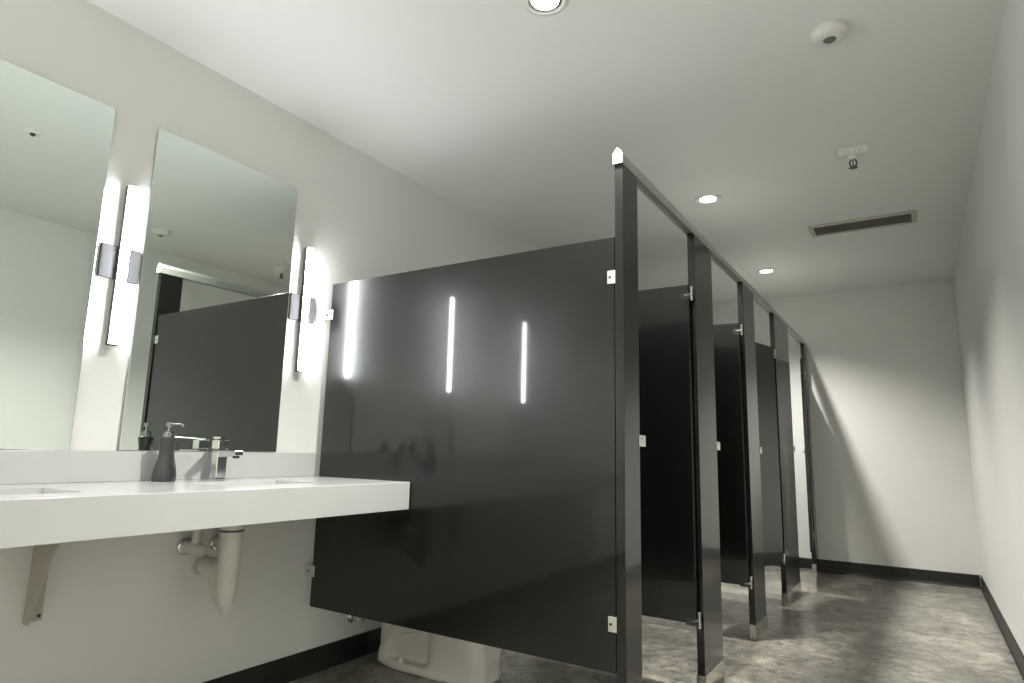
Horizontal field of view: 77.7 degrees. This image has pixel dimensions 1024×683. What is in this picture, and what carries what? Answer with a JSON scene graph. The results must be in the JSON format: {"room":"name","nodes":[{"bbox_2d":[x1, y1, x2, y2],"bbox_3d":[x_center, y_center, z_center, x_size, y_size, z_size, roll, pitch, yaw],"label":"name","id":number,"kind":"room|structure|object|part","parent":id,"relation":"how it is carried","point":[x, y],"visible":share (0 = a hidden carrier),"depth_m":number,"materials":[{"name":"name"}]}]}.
{"room":"public restroom","nodes":[
{"label":"public restroom","id":0,"kind":"room"},
{"bbox_2d":[0,0,537,682],"bbox_3d":[-0.826,0.266,3.236,0.100,2.545,8.488,-5,-11,32],"label":"wall","id":1,"kind":"structure","parent":0,"point":[132,609],"depth_m":2.44,"materials":[{"name":"paint"}]},
{"bbox_2d":[23,543,60,625],"bbox_3d":[-1.305,0.664,1.899,0.449,0.402,0.050,-5,-11,32],"label":"bracket","id":2,"kind":"object","parent":1,"relation":"attached to","point":[42,556],"visible":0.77,"depth_m":1.96,"materials":[{"name":"beige metal"}]},
{"bbox_2d":[0,59,115,449],"bbox_3d":[-1.624,-0.293,1.930,0.010,1.217,0.653,-5,-11,32],"label":"wall mirror","id":3,"kind":"object","parent":1,"relation":"attached to","point":[56,139],"visible":1,"depth_m":2.08,"materials":[{"name":"grey mirror"}]},
{"bbox_2d":[96,185,141,345],"bbox_3d":[-1.392,-0.274,2.267,0.048,0.587,0.136,-5,-11,32],"label":"wall light","id":4,"kind":"object","parent":1,"relation":"attached to","point":[121,264],"visible":1,"depth_m":2.25,"materials":[{"name":"silver metal"}]},
{"bbox_3d":[-1.406,-0.278,2.277,0.014,0.120,0.136,-5,-11,32],"label":"mounting plate","id":5,"kind":"part","parent":4,"relation":"part of","materials":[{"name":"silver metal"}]},
{"bbox_2d":[108,186,137,343],"bbox_3d":[-1.379,-0.276,2.259,0.014,0.577,0.029,-5,-11,32],"label":"diffuser","id":6,"kind":"object","parent":4,"relation":"attached to","point":[122,269],"depth_m":2.25,"materials":[{"name":"white plastic"}]},
{"bbox_2d":[0,450,315,484],"bbox_3d":[-1.742,0.330,1.653,0.018,0.104,3.096,-5,-11,32],"label":"backsplash","id":7,"kind":"structure","parent":1,"relation":"attached to","point":[16,466],"depth_m":2.23,"materials":[{"name":"white stone"}]},
{"bbox_2d":[176,529,206,556],"bbox_3d":[-1.186,0.729,2.385,0.128,0.155,0.068,-5,-11,32],"label":"supply valve","id":8,"kind":"object","parent":1,"relation":"attached to","point":[194,546],"visible":0.94,"depth_m":2.36,"materials":[{"name":"silver metal"}]},
{"bbox_2d":[0,476,409,548],"bbox_3d":[-1.500,0.415,1.481,0.598,0.110,3.096,-5,-11,32],"label":"countertop","id":9,"kind":"structure","parent":1,"relation":"attached to","point":[42,513],"depth_m":1.85,"materials":[{"name":"white stone"}]},
{"bbox_2d":[151,422,183,481],"bbox_3d":[-1.237,0.398,2.291,0.089,0.210,0.063,2,-10,-2],"label":"soap dispenser","id":10,"kind":"object","parent":9,"relation":"on","point":[164,470],"visible":1,"depth_m":2.27,"materials":[{"name":"grey"}]},
{"bbox_2d":[151,437,177,481],"bbox_3d":[-1.245,0.423,2.287,0.073,0.158,0.063,2,-10,-2],"label":"bottle","id":11,"kind":"object","parent":10,"relation":"attached to","point":[164,470],"depth_m":2.27,"materials":[{"name":"grey"}]},
{"bbox_2d":[191,525,245,614],"bbox_3d":[-1.099,0.824,2.372,0.292,0.327,0.094,-8,-13,43],"label":"trap","id":12,"kind":"object","parent":9,"relation":"attached to","point":[222,571],"visible":0.91,"depth_m":2.29,"materials":[{"name":"white plastic"}]},
{"bbox_2d":[207,437,242,479],"bbox_3d":[-1.112,0.448,2.428,0.150,0.163,0.103,-5,-11,32],"label":"faucet","id":13,"kind":"object","parent":9,"relation":"on","point":[219,457],"visible":1,"depth_m":2.45,"materials":[{"name":"silver metal"}]},
{"bbox_3d":[-1.141,0.532,2.458,0.054,0.006,0.054,-5,-11,32],"label":"plate","id":14,"kind":"part","parent":13,"relation":"part of","materials":[{"name":"silver metal"}]},
{"bbox_3d":[-1.127,0.374,2.449,0.036,0.013,0.122,4,-10,-15],"label":"lever","id":15,"kind":"part","parent":13,"relation":"part of","materials":[{"name":"silver metal"}]},
{"bbox_3d":[-1.081,0.432,2.438,0.106,0.026,0.037,-5,-11,32],"label":"spout","id":16,"kind":"part","parent":13,"relation":"part of","materials":[{"name":"silver metal"}]},
{"bbox_2d":[118,128,297,451],"bbox_3d":[-1.192,-0.168,2.602,0.010,1.217,0.653,-5,-11,32],"label":"wall mirror","id":17,"kind":"object","parent":1,"relation":"attached to","point":[209,335],"visible":1,"depth_m":2.56,"materials":[{"name":"grey mirror"}]},
{"bbox_2d":[209,529,219,550],"bbox_3d":[-1.144,0.751,2.513,0.061,0.155,0.068,-5,-11,32],"label":"supply valve","id":18,"kind":"object","parent":1,"relation":"attached to","point":[214,541],"visible":0.38,"depth_m":2.50,"materials":[{"name":"silver metal"}]},
{"bbox_2d":[203,627,380,682],"bbox_3d":[-0.806,1.464,3.001,0.014,0.105,8.488,-5,-11,32],"label":"baseboard","id":19,"kind":"structure","parent":1,"relation":"attached to","point":[287,669],"depth_m":2.84,"materials":[{"name":"black rubber"}]},
{"bbox_2d":[288,247,314,371],"bbox_3d":[-0.961,-0.150,2.937,0.048,0.587,0.136,-5,-11,32],"label":"wall light","id":20,"kind":"object","parent":1,"relation":"attached to","point":[301,307],"visible":1,"depth_m":2.92,"materials":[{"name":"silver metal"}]},
{"bbox_3d":[-0.976,-0.154,2.947,0.014,0.120,0.136,-5,-11,32],"label":"mounting plate","id":21,"kind":"part","parent":20,"relation":"part of","materials":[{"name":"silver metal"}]},
{"bbox_2d":[298,248,312,370],"bbox_3d":[-0.948,-0.151,2.929,0.014,0.577,0.029,-5,-11,32],"label":"diffuser","id":22,"kind":"object","parent":20,"relation":"attached to","point":[303,299],"depth_m":2.92,"materials":[{"name":"white plastic"}]},
{"bbox_2d":[347,615,364,622],"bbox_3d":[-0.724,1.234,3.058,0.124,0.244,0.052,-5,-11,32],"label":"shutoff valve","id":23,"kind":"object","parent":1,"relation":"attached to","point":[350,619],"visible":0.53,"depth_m":3.05,"materials":[{"name":"silver metal"}]},
{"bbox_2d":[305,237,616,673],"bbox_3d":[-0.275,0.401,2.578,1.510,1.473,0.034,-5,-11,32],"label":"partition panel","id":24,"kind":"object","parent":1,"relation":"attached to","point":[487,386],"visible":0.88,"depth_m":2.46,"materials":[{"name":"black"}]},
{"bbox_2d":[87,0,1003,303],"bbox_3d":[0.401,-1.137,2.709,2.932,0.100,8.688,-5,-11,32],"label":"ceiling","id":25,"kind":"structure","parent":0,"point":[516,117],"depth_m":2.85,"materials":[{"name":"paint"}]},
{"bbox_2d":[522,0,567,15],"bbox_3d":[0.114,-1.177,2.196,0.160,0.006,0.160,-5,-11,32],"label":"recessed light","id":26,"kind":"object","parent":25,"relation":"in","point":[536,7],"visible":1,"depth_m":2.22,"materials":[{"name":"white plastic"}]},
{"bbox_2d":[694,194,721,204],"bbox_3d":[1.195,-0.866,3.874,0.160,0.006,0.160,-5,-11,32],"label":"recessed light","id":27,"kind":"object","parent":25,"relation":"in","point":[706,199],"visible":1,"depth_m":3.87,"materials":[{"name":"white plastic"}]},
{"bbox_2d":[756,268,776,273],"bbox_3d":[2.144,-0.591,5.358,0.160,0.006,0.160,-5,-11,32],"label":"recessed light","id":28,"kind":"object","parent":25,"relation":"in","point":[768,270],"visible":1,"depth_m":5.35,"materials":[{"name":"white plastic"}]},
{"bbox_2d":[810,19,848,46],"bbox_3d":[1.157,-1.114,2.317,0.128,0.043,0.128,-5,-11,32],"label":"smoke detector","id":29,"kind":"object","parent":25,"relation":"attached to","point":[830,32],"visible":1,"depth_m":2.29,"materials":[{"name":"white plastic"}]},
{"bbox_2d":[837,144,867,169],"bbox_3d":[1.711,-0.920,3.191,0.132,0.105,0.057,-4,-11,28],"label":"sprinkler","id":30,"kind":"object","parent":25,"relation":"attached to","point":[851,153],"visible":1,"depth_m":3.18,"materials":[{"name":"white plastic"}]},
{"bbox_2d":[808,210,916,237],"bbox_3d":[2.324,-0.777,4.227,0.624,0.010,0.236,-5,-11,32],"label":"ceiling vent","id":31,"kind":"object","parent":25,"relation":"in","point":[907,217],"visible":1,"depth_m":4.21,"materials":[{"name":"grey metal"}]},
{"bbox_2d":[289,566,1023,682],"bbox_3d":[0.340,1.470,2.264,2.932,0.100,8.688,-5,-11,32],"label":"floor","id":32,"kind":"structure","parent":0,"point":[839,628],"depth_m":3.49,"materials":[{"name":"concrete"}]},
{"bbox_2d":[377,622,500,682],"bbox_3d":[-0.374,1.158,3.031,0.736,0.740,0.472,-5,-11,32],"label":"toilet","id":33,"kind":"object","parent":32,"relation":"on","point":[440,658],"visible":0.34,"depth_m":2.83,"materials":[{"name":"white ceramic"}]},
{"bbox_2d":[615,163,645,682],"bbox_3d":[0.416,0.372,2.225,0.042,2.054,0.189,-5,-11,32],"label":"pilaster","id":34,"kind":"object","parent":32,"relation":"on","point":[629,440],"visible":1,"depth_m":2.19,"materials":[{"name":"black"}]},
{"bbox_2d":[687,233,724,682],"bbox_3d":[0.924,0.519,3.016,0.042,2.054,0.350,-5,-11,32],"label":"pilaster","id":35,"kind":"object","parent":32,"relation":"on","point":[710,660],"visible":1,"depth_m":2.95,"materials":[{"name":"black"}]},
{"bbox_2d":[638,285,701,628],"bbox_3d":[0.547,0.505,3.025,0.679,1.513,0.043,-5,-11,32],"label":"door","id":36,"kind":"structure","parent":35,"relation":"attached to","point":[667,488],"depth_m":2.90,"materials":[{"name":"black"}]},
{"bbox_2d":[737,282,767,640],"bbox_3d":[1.458,0.673,3.847,0.042,2.054,0.349,-5,-11,32],"label":"pilaster","id":37,"kind":"object","parent":32,"relation":"on","point":[758,625],"visible":0.99,"depth_m":3.77,"materials":[{"name":"black"}]},
{"bbox_2d":[713,323,752,588],"bbox_3d":[1.077,0.657,3.846,0.674,1.513,0.043,-5,-11,31],"label":"door","id":38,"kind":"structure","parent":37,"relation":"attached to","point":[734,561],"depth_m":3.70,"materials":[{"name":"black"}]},
{"bbox_2d":[769,313,800,605],"bbox_3d":[2.065,0.848,4.794,0.042,2.054,0.638,-5,-11,32],"label":"pilaster","id":39,"kind":"object","parent":32,"relation":"on","point":[790,571],"visible":0.99,"depth_m":4.70,"materials":[{"name":"black"}]},
{"bbox_2d":[613,148,807,346],"bbox_3d":[1.587,-0.330,4.191,0.053,0.065,4.508,-5,-11,32],"label":"headrail","id":40,"kind":"object","parent":39,"relation":"attached to","point":[644,185],"visible":0.85,"depth_m":2.95,"materials":[{"name":"grey metal"}]},
{"bbox_2d":[755,342,784,565],"bbox_3d":[1.648,0.748,4.302,0.679,1.513,0.043,10,-13,-42],"label":"door","id":41,"kind":"structure","parent":39,"relation":"attached to","point":[765,355],"depth_m":4.40,"materials":[{"name":"black"}]},
{"bbox_2d":[800,343,818,573],"bbox_3d":[2.722,1.039,5.820,0.039,2.054,0.157,-5,-11,32],"label":"pilaster","id":42,"kind":"object","parent":32,"relation":"on","point":[815,564],"visible":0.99,"depth_m":5.78,"materials":[{"name":"black"}]},
{"bbox_2d":[800,358,813,551],"bbox_3d":[2.487,0.950,5.368,0.049,1.513,0.874,-3,-11,25],"label":"door","id":43,"kind":"structure","parent":42,"relation":"attached to","point":[803,388],"depth_m":5.00,"materials":[{"name":"black"}]},
{"bbox_2d":[713,280,980,586],"bbox_3d":[2.663,0.829,6.057,2.932,2.545,0.100,-5,-11,32],"label":"wall","id":44,"kind":"structure","parent":0,"point":[893,485],"depth_m":5.62,"materials":[{"name":"paint"}]},
{"bbox_2d":[768,557,980,588],"bbox_3d":[2.604,2.022,5.804,2.704,0.105,0.014,-5,-11,32],"label":"baseboard","id":45,"kind":"structure","parent":44,"relation":"attached to","point":[831,566],"depth_m":5.40,"materials":[{"name":"black rubber"}]},
{"bbox_2d":[953,0,1023,654],"bbox_3d":[1.567,0.066,1.737,0.100,2.545,8.488,-5,-11,32],"label":"wall","id":46,"kind":"structure","parent":0,"point":[988,279],"depth_m":3.00,"materials":[{"name":"paint"}]},
{"bbox_2d":[981,575,1023,680],"bbox_3d":[1.491,1.272,1.562,0.014,0.105,8.488,-5,-11,32],"label":"baseboard","id":47,"kind":"structure","parent":46,"relation":"attached to","point":[1013,646],"depth_m":3.65,"materials":[{"name":"black rubber"}]}
]}

